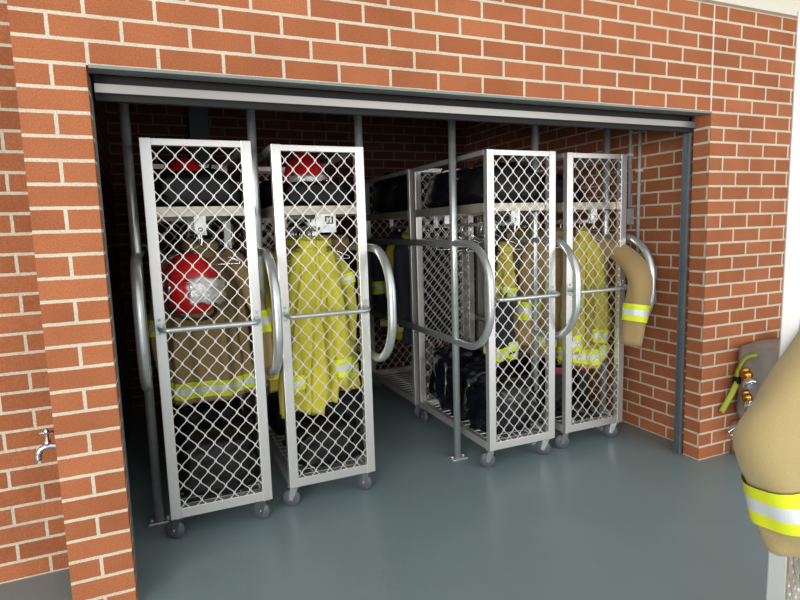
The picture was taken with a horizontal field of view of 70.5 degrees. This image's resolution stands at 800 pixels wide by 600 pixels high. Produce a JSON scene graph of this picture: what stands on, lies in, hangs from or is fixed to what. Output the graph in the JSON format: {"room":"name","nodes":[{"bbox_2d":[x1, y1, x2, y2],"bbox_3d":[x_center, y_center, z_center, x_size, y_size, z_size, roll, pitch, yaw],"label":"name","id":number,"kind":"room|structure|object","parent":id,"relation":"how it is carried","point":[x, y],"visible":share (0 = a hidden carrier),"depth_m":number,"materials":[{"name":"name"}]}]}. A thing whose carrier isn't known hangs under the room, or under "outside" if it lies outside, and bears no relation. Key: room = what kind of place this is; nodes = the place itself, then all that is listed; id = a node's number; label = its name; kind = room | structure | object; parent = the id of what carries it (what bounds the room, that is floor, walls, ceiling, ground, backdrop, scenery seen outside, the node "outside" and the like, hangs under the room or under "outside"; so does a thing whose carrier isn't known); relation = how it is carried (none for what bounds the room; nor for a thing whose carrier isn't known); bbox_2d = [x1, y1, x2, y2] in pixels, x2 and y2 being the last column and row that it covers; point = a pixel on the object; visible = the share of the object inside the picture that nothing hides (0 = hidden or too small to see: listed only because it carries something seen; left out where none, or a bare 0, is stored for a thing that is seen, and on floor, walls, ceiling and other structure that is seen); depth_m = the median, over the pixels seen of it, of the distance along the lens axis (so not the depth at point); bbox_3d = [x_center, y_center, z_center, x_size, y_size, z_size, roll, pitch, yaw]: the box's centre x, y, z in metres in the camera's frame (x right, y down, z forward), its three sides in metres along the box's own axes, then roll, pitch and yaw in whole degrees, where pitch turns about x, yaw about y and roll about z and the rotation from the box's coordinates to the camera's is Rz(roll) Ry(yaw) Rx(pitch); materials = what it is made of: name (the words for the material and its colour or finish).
{"room":"emergency services station","nodes":[
{"label":"emergency services station","id":0,"kind":"room"},
{"bbox_2d":[0,0,68,583],"bbox_3d":[-3.498,0.035,1.727,4.270,2.752,0.145,-5,8,-23],"label":"wall","id":1,"kind":"structure","parent":0,"point":[32,528],"depth_m":2.48,"materials":[{"name":"brick"}]},
{"bbox_2d":[35,428,55,461],"bbox_3d":[-1.440,0.589,2.324,0.112,0.132,0.044,-5,8,-23],"label":"tap","id":2,"kind":"object","parent":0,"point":[47,445],"visible":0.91,"depth_m":2.31,"materials":[{"name":"silver metal"}]},
{"bbox_2d":[89,73,132,454],"bbox_3d":[-1.917,-0.243,3.567,0.110,2.752,2.985,-5,8,-23],"label":"wall","id":3,"kind":"structure","parent":0,"point":[99,107],"depth_m":4.26,"materials":[{"name":"brick"}]},
{"bbox_2d":[105,102,465,406],"bbox_3d":[-0.874,-0.540,5.683,3.720,2.752,0.110,-5,8,-23],"label":"wall","id":4,"kind":"structure","parent":0,"point":[391,145],"depth_m":5.40,"materials":[{"name":"brick"}]},
{"bbox_2d":[187,106,217,249],"bbox_3d":[-1.769,-0.453,5.210,0.165,2.752,0.060,-5,8,-23],"label":"trim column","id":5,"kind":"structure","parent":4,"relation":"attached to","point":[197,116],"depth_m":5.06,"materials":[{"name":"grey metal"}]},
{"bbox_2d":[217,84,282,375],"bbox_3d":[-1.165,-0.687,3.941,0.100,2.011,2.808,-5,8,-23],"label":"rail","id":6,"kind":"object","parent":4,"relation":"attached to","point":[264,254],"visible":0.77,"depth_m":3.00,"materials":[{"name":"metal"}]},
{"bbox_2d":[347,92,396,361],"bbox_3d":[-0.609,-0.733,4.177,0.100,2.011,2.808,-5,8,-23],"label":"rail","id":7,"kind":"object","parent":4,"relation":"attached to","point":[389,278],"visible":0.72,"depth_m":3.03,"materials":[{"name":"metal"}]},
{"bbox_2d":[100,74,491,101],"bbox_3d":[-0.302,-1.796,4.092,3.720,0.100,3.210,-5,8,-23],"label":"ceiling","id":8,"kind":"structure","parent":0,"point":[100,74],"depth_m":4.84,"materials":[{"name":"grey"}]},
{"bbox_2d":[0,367,767,599],"bbox_3d":[1.680,1.483,0.382,12.500,0.100,12.200,-5,8,-23],"label":"floor","id":9,"kind":"structure","parent":0,"point":[624,516],"depth_m":2.87,"materials":[{"name":"grey concrete"}]},
{"bbox_2d":[116,75,170,525],"bbox_3d":[-1.713,-0.272,3.749,0.110,2.752,2.808,-5,8,-23],"label":"metal post","id":10,"kind":"object","parent":9,"relation":"on","point":[144,351],"visible":0.88,"depth_m":2.81,"materials":[{"name":"metal"}]},
{"bbox_2d":[138,137,272,538],"bbox_3d":[-1.116,0.170,3.221,0.538,1.970,1.161,-5,8,-21],"label":"trolley","id":11,"kind":"object","parent":9,"relation":"on","point":[175,529],"visible":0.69,"depth_m":2.78,"materials":[{"name":"metal"}]},
{"bbox_2d":[177,407,201,440],"bbox_3d":[-1.162,0.816,3.225,0.134,0.345,0.290,-8,9,-40],"label":"boot","id":12,"kind":"object","parent":11,"relation":"on","point":[195,417],"visible":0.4,"depth_m":3.22,"materials":[{"name":"black rubber"}]},
{"bbox_2d":[158,221,223,254],"bbox_3d":[-1.331,0.045,3.699,0.414,1.761,0.007,-5,8,-23],"label":"grille","id":13,"kind":"object","parent":11,"relation":"attached to","point":[178,221],"depth_m":3.62,"materials":[{"name":"silver metal"}]},
{"bbox_2d":[162,234,225,320],"bbox_3d":[-1.079,-0.129,2.911,0.367,0.469,0.318,3,9,35],"label":"helmet","id":14,"kind":"object","parent":11,"relation":"hanging from","point":[201,265],"visible":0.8,"depth_m":2.81,"materials":[{"name":"red plastic"}]},
{"bbox_2d":[154,170,240,206],"bbox_3d":[-1.016,-0.551,2.847,0.409,0.195,0.178,-5,8,-23],"label":"bag","id":15,"kind":"object","parent":11,"relation":"on","point":[177,186],"visible":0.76,"depth_m":2.77,"materials":[{"name":"black fabric"}]},
{"bbox_2d":[165,157,201,171],"bbox_3d":[-1.159,-0.633,3.047,0.240,0.270,0.279,-6,8,-29],"label":"helmet","id":16,"kind":"object","parent":15,"relation":"on","point":[174,165],"visible":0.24,"depth_m":2.96,"materials":[{"name":"red plastic"}]},
{"bbox_2d":[193,216,206,245],"bbox_3d":[-0.967,-0.334,2.742,0.055,0.146,0.010,-5,8,-23],"label":"tag","id":17,"kind":"object","parent":11,"relation":"hanging from","point":[199,226],"visible":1,"depth_m":2.74,"materials":[{"name":"white plastic"}]},
{"bbox_2d":[156,206,243,221],"bbox_3d":[-1.153,-0.477,3.179,0.500,0.055,0.960,-5,8,-23],"label":"shelf","id":18,"kind":"object","parent":11,"relation":"attached to","point":[170,216],"depth_m":2.77,"materials":[{"name":"beige metal"}]},
{"bbox_2d":[172,397,243,446],"bbox_3d":[-1.220,0.759,3.572,0.456,0.376,0.390,-5,8,-23],"label":"bag","id":19,"kind":"object","parent":11,"relation":"on","point":[204,406],"visible":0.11,"depth_m":3.41,"materials":[{"name":"black fabric"}]},
{"bbox_2d":[176,423,259,496],"bbox_3d":[-0.987,0.847,3.046,0.471,0.317,0.308,-5,8,-23],"label":"bag","id":20,"kind":"object","parent":11,"relation":"on","point":[222,441],"visible":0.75,"depth_m":2.93,"materials":[{"name":"black fabric"}]},
{"bbox_2d":[214,402,236,426],"bbox_3d":[-1.010,0.804,3.288,0.134,0.345,0.290,-3,7,-12],"label":"boot","id":21,"kind":"object","parent":11,"relation":"on","point":[228,413],"visible":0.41,"depth_m":3.29,"materials":[{"name":"black rubber"}]},
{"bbox_2d":[231,168,310,435],"bbox_3d":[-1.069,-0.009,4.635,0.538,1.970,1.161,-5,8,-21],"label":"trolley","id":22,"kind":"object","parent":9,"relation":"on","point":[237,173],"visible":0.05,"depth_m":4.18,"materials":[{"name":"silver metal"}]},
{"bbox_2d":[233,223,274,379],"bbox_3d":[-1.255,-0.126,5.051,0.414,1.761,0.007,-5,8,-23],"label":"grille","id":23,"kind":"object","parent":22,"relation":"attached to","point":[266,223],"depth_m":4.96,"materials":[{"name":"silver metal"}]},
{"bbox_2d":[231,219,304,223],"bbox_3d":[-1.071,-0.647,4.516,0.500,0.055,0.960,-5,8,-23],"label":"shelf","id":24,"kind":"object","parent":22,"relation":"attached to","point":[240,220],"depth_m":4.37,"materials":[{"name":"beige metal"}]},
{"bbox_2d":[259,174,304,391],"bbox_3d":[-0.859,-0.024,4.139,0.414,1.761,0.007,-5,8,-23],"label":"grille","id":25,"kind":"object","parent":22,"relation":"attached to","point":[283,174],"depth_m":4.06,"materials":[{"name":"silver metal"}]},
{"bbox_2d":[257,144,374,505],"bbox_3d":[-0.586,0.115,3.527,0.538,1.970,1.161,-5,8,-21],"label":"trolley","id":26,"kind":"object","parent":9,"relation":"on","point":[278,212],"visible":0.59,"depth_m":3.09,"materials":[{"name":"silver metal"}]},
{"bbox_2d":[259,175,272,208],"bbox_3d":[-0.730,-0.694,3.705,0.408,0.247,0.379,-5,8,-23],"label":"bag","id":27,"kind":"object","parent":26,"relation":"on","point":[265,187],"visible":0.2,"depth_m":3.52,"materials":[{"name":"black fabric"}]},
{"bbox_2d":[258,172,311,395],"bbox_3d":[-0.801,-0.009,4.006,0.414,1.761,0.007,-5,8,-23],"label":"grille","id":28,"kind":"object","parent":26,"relation":"attached to","point":[258,172],"depth_m":3.92,"materials":[{"name":"silver metal"}]},
{"bbox_2d":[267,391,316,434],"bbox_3d":[-0.692,0.715,3.887,0.440,0.354,0.377,-5,8,-23],"label":"bag","id":29,"kind":"object","parent":26,"relation":"on","point":[275,421],"visible":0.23,"depth_m":3.72,"materials":[{"name":"black fabric"}]},
{"bbox_2d":[282,152,328,183],"bbox_3d":[-0.563,-0.708,3.358,0.286,0.326,0.333,-2,7,-3],"label":"helmet","id":30,"kind":"object","parent":26,"relation":"on","point":[307,160],"visible":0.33,"depth_m":3.24,"materials":[{"name":"red plastic"}]},
{"bbox_2d":[261,205,354,219],"bbox_3d":[-0.623,-0.531,3.485,0.500,0.055,0.960,-5,8,-23],"label":"shelf","id":31,"kind":"object","parent":26,"relation":"attached to","point":[267,213],"depth_m":3.08,"materials":[{"name":"beige metal"}]},
{"bbox_2d":[275,226,342,260],"bbox_3d":[-0.531,-0.335,3.306,0.406,0.194,0.006,-4,8,-20],"label":"clothes hanger","id":32,"kind":"object","parent":26,"relation":"hanging from","point":[307,226],"visible":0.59,"depth_m":3.28,"materials":[{"name":"silver metal"}]},
{"bbox_2d":[321,235,360,391],"bbox_3d":[-0.376,0.081,3.369,0.248,0.934,0.213,0,7,14],"label":"coat","id":33,"kind":"object","parent":32,"relation":"hanging from","point":[348,274],"visible":0.09,"depth_m":3.31,"materials":[{"name":"yellow fabric"}]},
{"bbox_2d":[283,181,347,205],"bbox_3d":[-0.489,-0.585,3.152,0.397,0.154,0.176,-5,8,-23],"label":"bag","id":34,"kind":"object","parent":26,"relation":"on","point":[294,197],"visible":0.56,"depth_m":3.08,"materials":[{"name":"black fabric"}]},
{"bbox_2d":[286,226,349,260],"bbox_3d":[-0.491,-0.325,3.215,0.406,0.194,0.007,-3,7,-9],"label":"clothes hanger","id":35,"kind":"object","parent":26,"relation":"hanging from","point":[311,226],"visible":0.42,"depth_m":3.24,"materials":[{"name":"silver metal"}]},
{"bbox_2d":[278,236,329,418],"bbox_3d":[-0.562,0.159,3.180,0.269,1.029,0.200,-5,8,-23],"label":"coat","id":36,"kind":"object","parent":35,"relation":"hanging from","point":[313,285],"visible":0.61,"depth_m":3.15,"materials":[{"name":"yellow fabric"}]},
{"bbox_2d":[310,235,352,402],"bbox_3d":[-0.419,0.110,3.250,0.271,0.959,0.196,-3,7,-10],"label":"coat","id":37,"kind":"object","parent":35,"relation":"hanging from","point":[320,258],"visible":0.54,"depth_m":3.19,"materials":[{"name":"yellow fabric"}]},
{"bbox_2d":[281,151,366,476],"bbox_3d":[-0.405,0.093,3.093,0.414,1.761,0.007,-5,8,-23],"label":"grille","id":38,"kind":"object","parent":26,"relation":"attached to","point":[356,170],"depth_m":3.09,"materials":[{"name":"silver metal"}]},
{"bbox_2d":[315,214,335,232],"bbox_3d":[-0.401,-0.415,3.061,0.112,0.098,0.010,-5,8,-23],"label":"tag","id":39,"kind":"object","parent":26,"relation":"hanging from","point":[331,223],"visible":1,"depth_m":3.06,"materials":[{"name":"white plastic"}]},
{"bbox_2d":[296,413,364,466],"bbox_3d":[-0.455,0.825,3.356,0.451,0.253,0.312,-5,8,-23],"label":"bag","id":40,"kind":"object","parent":26,"relation":"on","point":[327,427],"visible":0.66,"depth_m":3.25,"materials":[{"name":"black fabric"}]},
{"bbox_2d":[365,169,467,416],"bbox_3d":[0.102,-0.093,5.025,0.538,1.970,1.161,-5,8,-21],"label":"trolley","id":41,"kind":"object","parent":9,"relation":"on","point":[378,378],"visible":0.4,"depth_m":4.59,"materials":[{"name":"silver metal"}]},
{"bbox_2d":[369,185,411,368],"bbox_3d":[-0.084,-0.210,5.441,0.414,1.761,0.007,-5,8,-23],"label":"grille","id":42,"kind":"object","parent":41,"relation":"attached to","point":[373,333],"depth_m":5.39,"materials":[{"name":"silver metal"}]},
{"bbox_2d":[372,172,425,213],"bbox_3d":[0.006,-0.953,5.079,0.460,0.376,0.486,-5,8,-23],"label":"bag","id":43,"kind":"object","parent":41,"relation":"on","point":[383,190],"visible":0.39,"depth_m":4.89,"materials":[{"name":"black fabric"}]},
{"bbox_2d":[392,181,428,211],"bbox_3d":[0.183,-0.855,4.688,0.471,0.268,0.427,-5,8,-23],"label":"bag","id":44,"kind":"object","parent":41,"relation":"on","point":[399,196],"visible":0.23,"depth_m":4.55,"materials":[{"name":"black fabric"}]},
{"bbox_2d":[366,211,458,220],"bbox_3d":[0.100,-0.731,4.906,0.500,0.055,0.960,-5,8,-23],"label":"shelf","id":45,"kind":"object","parent":41,"relation":"attached to","point":[401,215],"depth_m":4.77,"materials":[{"name":"beige metal"}]},
{"bbox_2d":[421,174,461,394],"bbox_3d":[0.312,-0.108,4.529,0.414,1.761,0.007,-5,8,-23],"label":"grille","id":46,"kind":"object","parent":41,"relation":"attached to","point":[436,217],"depth_m":4.53,"materials":[{"name":"silver metal"}]},
{"bbox_2d":[349,98,494,460],"bbox_3d":[-0.037,-0.413,4.461,0.110,2.752,2.808,-5,8,-23],"label":"rail","id":47,"kind":"object","parent":9,"relation":"on","point":[453,243],"visible":0.77,"depth_m":3.59,"materials":[{"name":"metal"}]},
{"bbox_2d":[422,181,527,370],"bbox_3d":[0.655,-0.145,5.303,0.538,1.970,1.161,-5,8,-21],"label":"trolley","id":48,"kind":"object","parent":9,"relation":"on","point":[479,324],"visible":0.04,"depth_m":4.73,"materials":[{"name":"silver metal"}]},
{"bbox_2d":[429,219,460,346],"bbox_3d":[0.469,-0.262,5.719,0.414,1.761,0.007,-5,8,-23],"label":"grille","id":49,"kind":"object","parent":48,"relation":"attached to","point":[439,219],"depth_m":5.76,"materials":[{"name":"silver metal"}]},
{"bbox_2d":[494,215,521,366],"bbox_3d":[0.865,-0.160,4.807,0.414,1.761,0.007,-5,8,-23],"label":"grille","id":50,"kind":"object","parent":48,"relation":"attached to","point":[498,219],"depth_m":4.77,"materials":[{"name":"silver metal"}]},
{"bbox_2d":[413,149,559,467],"bbox_3d":[0.576,0.026,3.957,0.538,1.970,1.161,-5,8,-21],"label":"trolley","id":51,"kind":"object","parent":9,"relation":"on","point":[542,434],"visible":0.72,"depth_m":3.59,"materials":[{"name":"silver metal"}]},
{"bbox_2d":[421,173,468,399],"bbox_3d":[0.361,-0.098,4.435,0.414,1.761,0.007,-5,8,-23],"label":"grille","id":52,"kind":"object","parent":51,"relation":"attached to","point":[423,336],"depth_m":4.42,"materials":[{"name":"silver metal"}]},
{"bbox_2d":[425,167,468,207],"bbox_3d":[0.445,-0.805,4.090,0.469,0.301,0.510,-5,8,-23],"label":"bag","id":53,"kind":"object","parent":51,"relation":"on","point":[437,194],"visible":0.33,"depth_m":3.96,"materials":[{"name":"black fabric"}]},
{"bbox_2d":[429,343,485,408],"bbox_3d":[0.458,0.559,4.345,0.498,0.479,0.331,-5,8,-23],"label":"bag","id":54,"kind":"object","parent":51,"relation":"on","point":[442,368],"visible":0.52,"depth_m":4.22,"materials":[{"name":"black fabric"}]},
{"bbox_2d":[458,222,483,250],"bbox_3d":[0.560,-0.443,3.900,0.406,0.194,0.006,-4,8,-20],"label":"clothes hanger","id":55,"kind":"object","parent":51,"relation":"hanging from","point":[479,222],"visible":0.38,"depth_m":3.88,"materials":[{"name":"silver metal"}]},
{"bbox_2d":[500,229,519,360],"bbox_3d":[0.717,-0.037,3.995,0.200,0.920,0.252,-5,8,-23],"label":"coat","id":56,"kind":"object","parent":55,"relation":"hanging from","point":[509,233],"visible":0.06,"depth_m":3.96,"materials":[{"name":"brown fabric"}]},
{"bbox_2d":[446,360,500,421],"bbox_3d":[0.568,0.641,4.061,0.450,0.381,0.310,-5,8,-23],"label":"bag","id":57,"kind":"object","parent":51,"relation":"on","point":[470,371],"visible":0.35,"depth_m":3.94,"materials":[{"name":"black fabric"}]},
{"bbox_2d":[416,203,544,216],"bbox_3d":[0.539,-0.621,3.915,0.500,0.055,0.960,-5,8,-23],"label":"shelf","id":58,"kind":"object","parent":51,"relation":"attached to","point":[470,210],"depth_m":3.59,"materials":[{"name":"beige metal"}]},
{"bbox_2d":[466,221,523,251],"bbox_3d":[0.632,-0.424,3.736,0.406,0.194,0.007,-3,7,-9],"label":"clothes hanger","id":59,"kind":"object","parent":51,"relation":"hanging from","point":[494,221],"visible":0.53,"depth_m":3.74,"materials":[{"name":"silver metal"}]},
{"bbox_2d":[483,229,517,364],"bbox_3d":[0.678,-0.014,3.868,0.242,0.933,0.167,-5,8,-23],"label":"coat","id":60,"kind":"object","parent":59,"relation":"hanging from","point":[508,310],"visible":0.23,"depth_m":3.86,"materials":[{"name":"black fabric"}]},
{"bbox_2d":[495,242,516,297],"bbox_3d":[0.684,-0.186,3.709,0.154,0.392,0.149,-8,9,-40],"label":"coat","id":61,"kind":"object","parent":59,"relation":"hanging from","point":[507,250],"visible":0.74,"depth_m":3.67,"materials":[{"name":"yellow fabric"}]},
{"bbox_2d":[457,161,539,204],"bbox_3d":[0.626,-0.753,3.675,0.471,0.290,0.467,-5,8,-23],"label":"bag","id":62,"kind":"object","parent":51,"relation":"on","point":[470,185],"visible":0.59,"depth_m":3.51,"materials":[{"name":"black fabric"}]},
{"bbox_2d":[466,372,542,434],"bbox_3d":[0.706,0.678,3.799,0.479,0.363,0.323,-5,8,-23],"label":"bag","id":63,"kind":"object","parent":51,"relation":"on","point":[476,394],"visible":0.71,"depth_m":3.70,"materials":[{"name":"black fabric"}]},
{"bbox_2d":[494,155,548,440],"bbox_3d":[0.758,0.004,3.523,0.414,1.761,0.007,-5,8,-23],"label":"grille","id":64,"kind":"object","parent":51,"relation":"attached to","point":[540,433],"depth_m":3.53,"materials":[{"name":"silver metal"}]},
{"bbox_2d":[434,104,580,444],"bbox_3d":[0.535,-0.460,4.704,0.110,2.752,2.808,-5,8,-23],"label":"rail","id":65,"kind":"object","parent":9,"relation":"on","point":[564,246],"visible":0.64,"depth_m":3.78,"materials":[{"name":"metal"}]},
{"bbox_2d":[448,109,655,429],"bbox_3d":[1.099,-0.508,4.944,0.110,2.752,2.808,-5,8,-23],"label":"rail","id":66,"kind":"object","parent":9,"relation":"on","point":[643,248],"visible":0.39,"depth_m":3.98,"materials":[{"name":"metal"}]},
{"bbox_2d":[481,152,627,448],"bbox_3d":[1.126,-0.024,4.223,0.538,1.970,1.161,-5,8,-21],"label":"trolley","id":67,"kind":"object","parent":9,"relation":"on","point":[610,419],"visible":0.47,"depth_m":3.79,"materials":[{"name":"silver metal"}]},
{"bbox_2d":[494,214,529,371],"bbox_3d":[0.911,-0.148,4.701,0.414,1.761,0.007,-5,8,-23],"label":"grille","id":68,"kind":"object","parent":67,"relation":"attached to","point":[528,219],"depth_m":4.71,"materials":[{"name":"silver metal"}]},
{"bbox_2d":[504,356,572,404],"bbox_3d":[1.086,0.603,4.429,0.461,0.333,0.544,-5,8,-23],"label":"bag","id":69,"kind":"object","parent":67,"relation":"on","point":[524,360],"visible":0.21,"depth_m":4.30,"materials":[{"name":"black fabric"}]},
{"bbox_2d":[496,202,616,214],"bbox_3d":[1.089,-0.670,4.181,0.500,0.055,0.960,-5,8,-23],"label":"shelf","id":70,"kind":"object","parent":67,"relation":"attached to","point":[560,207],"depth_m":3.75,"materials":[{"name":"beige metal"}]},
{"bbox_2d":[538,174,582,202],"bbox_3d":[1.048,-0.815,4.244,0.450,0.247,0.551,-5,8,-23],"label":"bag","id":71,"kind":"object","parent":67,"relation":"on","point":[559,178],"visible":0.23,"depth_m":4.00,"materials":[{"name":"black fabric"}]},
{"bbox_2d":[555,363,587,417],"bbox_3d":[1.190,0.644,4.030,0.290,0.345,0.134,4,9,38],"label":"boot","id":72,"kind":"object","parent":67,"relation":"on","point":[558,369],"visible":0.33,"depth_m":4.01,"materials":[{"name":"black leather"}]},
{"bbox_2d":[572,367,598,416],"bbox_3d":[1.342,0.632,4.087,0.134,0.345,0.290,-3,7,-12],"label":"boot","id":73,"kind":"object","parent":67,"relation":"on","point":[582,385],"visible":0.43,"depth_m":4.09,"materials":[{"name":"black rubber"}]},
{"bbox_2d":[571,158,620,423],"bbox_3d":[1.308,-0.046,3.789,0.414,1.761,0.007,-5,8,-23],"label":"grille","id":74,"kind":"object","parent":67,"relation":"attached to","point":[616,395],"depth_m":3.81,"materials":[{"name":"silver metal"}]},
{"bbox_2d":[730,420,738,455],"bbox_3d":[2.449,0.892,3.609,0.529,0.225,0.349,-5,8,-23],"label":"wire basket","id":75,"kind":"object","parent":9,"relation":"on","point":[736,421],"visible":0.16,"depth_m":3.66,"materials":[{"name":"silver metal"}]},
{"bbox_2d":[719,338,779,417],"bbox_3d":[2.402,0.491,3.552,0.650,0.582,0.367,-5,8,-23],"label":"canvas bag","id":76,"kind":"object","parent":75,"relation":"on","point":[760,356],"visible":0.42,"depth_m":3.51,"materials":[{"name":"grey fabric"}]},
{"bbox_2d":[740,390,753,410],"bbox_3d":[2.173,0.631,3.521,0.088,0.130,0.131,-1,7,6],"label":"coupling","id":77,"kind":"object","parent":76,"relation":"attached to","point":[747,397],"visible":0.75,"depth_m":3.51,"materials":[{"name":"gold metal"}]},
{"bbox_2d":[739,368,759,389],"bbox_3d":[2.170,0.491,3.510,0.097,0.135,0.136,0,7,16],"label":"coupling","id":78,"kind":"object","parent":76,"relation":"attached to","point":[747,375],"visible":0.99,"depth_m":3.50,"materials":[{"name":"gold metal"}]},
{"bbox_2d":[766,11,799,599],"bbox_3d":[1.495,0.344,1.188,1.161,1.970,0.538,5,10,43],"label":"trolley","id":79,"kind":"object","parent":9,"relation":"on","point":[783,573],"visible":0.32,"depth_m":1.31,"materials":[{"name":"silver metal"}]},
{"bbox_2d":[787,557,799,599],"bbox_3d":[1.090,0.243,1.530,0.007,1.761,0.414,4,9,41],"label":"grille","id":80,"kind":"object","parent":79,"relation":"attached to","point":[793,586],"depth_m":1.63,"materials":[{"name":"silver metal"}]},
{"bbox_2d":[7,0,796,599],"bbox_3d":[1.734,-0.339,3.443,6.732,2.752,0.115,-5,8,-23],"label":"wall","id":81,"kind":"structure","parent":0,"point":[647,53],"depth_m":2.54,"materials":[{"name":"brick"}]},
{"bbox_2d":[89,74,695,590],"bbox_3d":[0.303,0.071,2.940,3.292,2.149,0.080,-5,8,-23],"label":"door","id":82,"kind":"structure","parent":81,"relation":"in","point":[107,88],"depth_m":2.69,"materials":[{"name":"metal"}]},
{"bbox_2d":[88,64,711,115],"bbox_3d":[0.334,-0.984,2.735,3.245,0.011,0.076,-5,8,-23],"label":"lintel","id":83,"kind":"object","parent":81,"relation":"attached to","point":[100,69],"visible":1,"depth_m":2.50,"materials":[{"name":"grey metal"}]},
{"bbox_2d":[710,4,715,111],"bbox_3d":[1.823,-1.408,3.300,0.010,0.602,0.006,-5,8,-23],"label":"trim","id":84,"kind":"structure","parent":81,"relation":"attached to","point":[714,4],"depth_m":3.30,"materials":[{"name":"beige"}]},
{"bbox_2d":[695,0,799,18],"bbox_3d":[0.322,-1.992,2.892,12.500,0.748,0.635,-5,8,-23],"label":"trim","id":85,"kind":"structure","parent":81,"relation":"attached to","point":[785,8],"depth_m":3.39,"materials":[{"name":"beige paint"}]},
{"bbox_2d":[466,102,693,444],"bbox_3d":[1.396,-0.520,4.975,0.110,2.752,2.985,-5,8,-23],"label":"wall","id":86,"kind":"structure","parent":0,"point":[649,370],"depth_m":4.08,"materials":[{"name":"brick"}]},
{"bbox_2d":[626,208,633,224],"bbox_3d":[1.656,-0.608,4.127,0.060,0.120,0.080,-5,8,-23],"label":"junction box","id":87,"kind":"object","parent":86,"relation":"attached to","point":[629,211],"visible":0.55,"depth_m":4.09,"materials":[{"name":"grey metal"}]},
{"bbox_2d":[627,111,633,207],"bbox_3d":[1.651,-1.232,4.050,0.035,1.127,0.036,-5,8,-23],"label":"conduit","id":88,"kind":"object","parent":86,"relation":"attached to","point":[630,154],"visible":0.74,"depth_m":4.08,"materials":[{"name":"grey metal"}]},
{"bbox_2d":[635,130,642,252],"bbox_3d":[1.694,-0.863,4.014,0.040,1.852,0.065,-5,8,-23],"label":"conduit","id":89,"kind":"object","parent":86,"relation":"attached to","point":[638,170],"visible":0.49,"depth_m":4.01,"materials":[{"name":"grey metal"}]},
{"bbox_3d":[-1.140,-0.301,3.182,0.406,0.194,0.006,-4,8,-20],"label":"clothes hanger","id":90,"kind":"object","parent":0,"visible":0},
{"bbox_2d":[148,239,273,406],"bbox_3d":[-1.056,0.132,3.112,0.611,0.928,0.506,-5,8,-23],"label":"coat","id":91,"kind":"object","parent":90,"relation":"hanging from","point":[189,343],"visible":0.57,"depth_m":3.19,"materials":[{"name":"beige fabric"}]},
{"label":"clothes hanger","id":92,"kind":"object","parent":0,"visible":0},
{"bbox_2d":[149,239,248,326],"bbox_3d":[-1.204,0.104,3.413,0.570,0.941,0.224,-5,8,-23],"label":"coat","id":93,"kind":"object","parent":92,"relation":"hanging from","point":[179,246],"visible":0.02,"depth_m":3.29,"materials":[{"name":"brown fabric"}]},
{"bbox_3d":[-0.618,-0.357,3.507,0.406,0.194,0.006,-3,7,-12],"label":"clothes hanger","id":94,"kind":"object","parent":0,"visible":0},
{"bbox_2d":[263,236,299,392],"bbox_3d":[-0.623,0.081,3.616,0.609,0.981,0.213,-4,8,-21],"label":"coat","id":95,"kind":"object","parent":94,"relation":"hanging from","point":[273,382],"visible":0.03,"depth_m":3.48,"materials":[{"name":"yellow fabric"}]},
{"bbox_2d":[326,235,348,257],"bbox_3d":[-0.397,0.035,3.527,0.196,0.881,0.245,-2,7,-4],"label":"coat","id":96,"kind":"object","parent":94,"relation":"hanging from","point":[340,247],"visible":0.06,"depth_m":3.44,"materials":[{"name":"brown fabric"}]},
{"bbox_3d":[1.154,-0.481,4.066,0.406,0.194,0.006,-4,8,-20],"label":"clothes hanger","id":97,"kind":"object","parent":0,"visible":0},
{"bbox_2d":[515,227,652,358],"bbox_3d":[1.231,-0.026,3.872,0.705,0.940,0.722,-5,8,-23],"label":"coat","id":98,"kind":"object","parent":97,"relation":"hanging from","point":[636,307],"visible":0.34,"depth_m":3.79,"materials":[{"name":"beige fabric"}]},
{"label":"clothes hanger","id":99,"kind":"object","parent":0,"visible":0},
{"bbox_2d":[556,227,612,369],"bbox_3d":[1.272,-0.005,3.967,0.423,1.012,0.243,-5,8,-23],"label":"coat","id":100,"kind":"object","parent":99,"relation":"hanging from","point":[583,231],"visible":0.58,"depth_m":3.91,"materials":[{"name":"yellow fabric"}]},
{"label":"clothes hanger","id":101,"kind":"object","parent":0,"visible":0},
{"bbox_2d":[512,228,544,352],"bbox_3d":[1.076,-0.077,4.324,0.600,0.938,0.211,-5,8,-23],"label":"coat","id":102,"kind":"object","parent":101,"relation":"hanging from","point":[540,233],"visible":0.03,"depth_m":4.17,"materials":[{"name":"beige fabric"}]},
{"label":"clothes hanger","id":103,"kind":"object","parent":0,"visible":0},
{"bbox_2d":[393,231,451,344],"bbox_3d":[0.217,-0.104,4.737,0.584,0.941,0.220,-5,8,-23],"label":"coat","id":104,"kind":"object","parent":103,"relation":"hanging from","point":[401,269],"visible":0.49,"depth_m":4.65,"materials":[{"name":"black fabric"}]},
{"bbox_3d":[0.113,-0.555,4.910,0.406,0.194,0.006,-5,8,-23],"label":"clothes hanger","id":105,"kind":"object","parent":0,"visible":0},
{"bbox_2d":[385,231,408,340],"bbox_3d":[0.116,-0.130,4.965,0.552,0.941,0.216,-5,8,-23],"label":"coat","id":106,"kind":"object","parent":105,"relation":"hanging from","point":[390,248],"visible":0.1,"depth_m":4.82,"materials":[{"name":"yellow fabric"}]},
{"label":"clothes hanger","id":107,"kind":"object","parent":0,"visible":0},
{"bbox_2d":[371,232,403,334],"bbox_3d":[0.015,-0.156,5.202,0.591,0.942,0.216,-5,8,-23],"label":"coat","id":108,"kind":"object","parent":107,"relation":"hanging from","point":[378,284],"visible":0.22,"depth_m":5.04,"materials":[{"name":"black fabric"}]},
{"label":"clothes hanger","id":109,"kind":"object","parent":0,"visible":0},
{"bbox_2d":[733,330,799,583],"bbox_3d":[1.147,0.287,1.386,0.945,1.118,0.306,-7,9,-35],"label":"coat","id":110,"kind":"object","parent":109,"relation":"hanging from","point":[766,439],"visible":1,"depth_m":1.17,"materials":[{"name":"beige fabric"}]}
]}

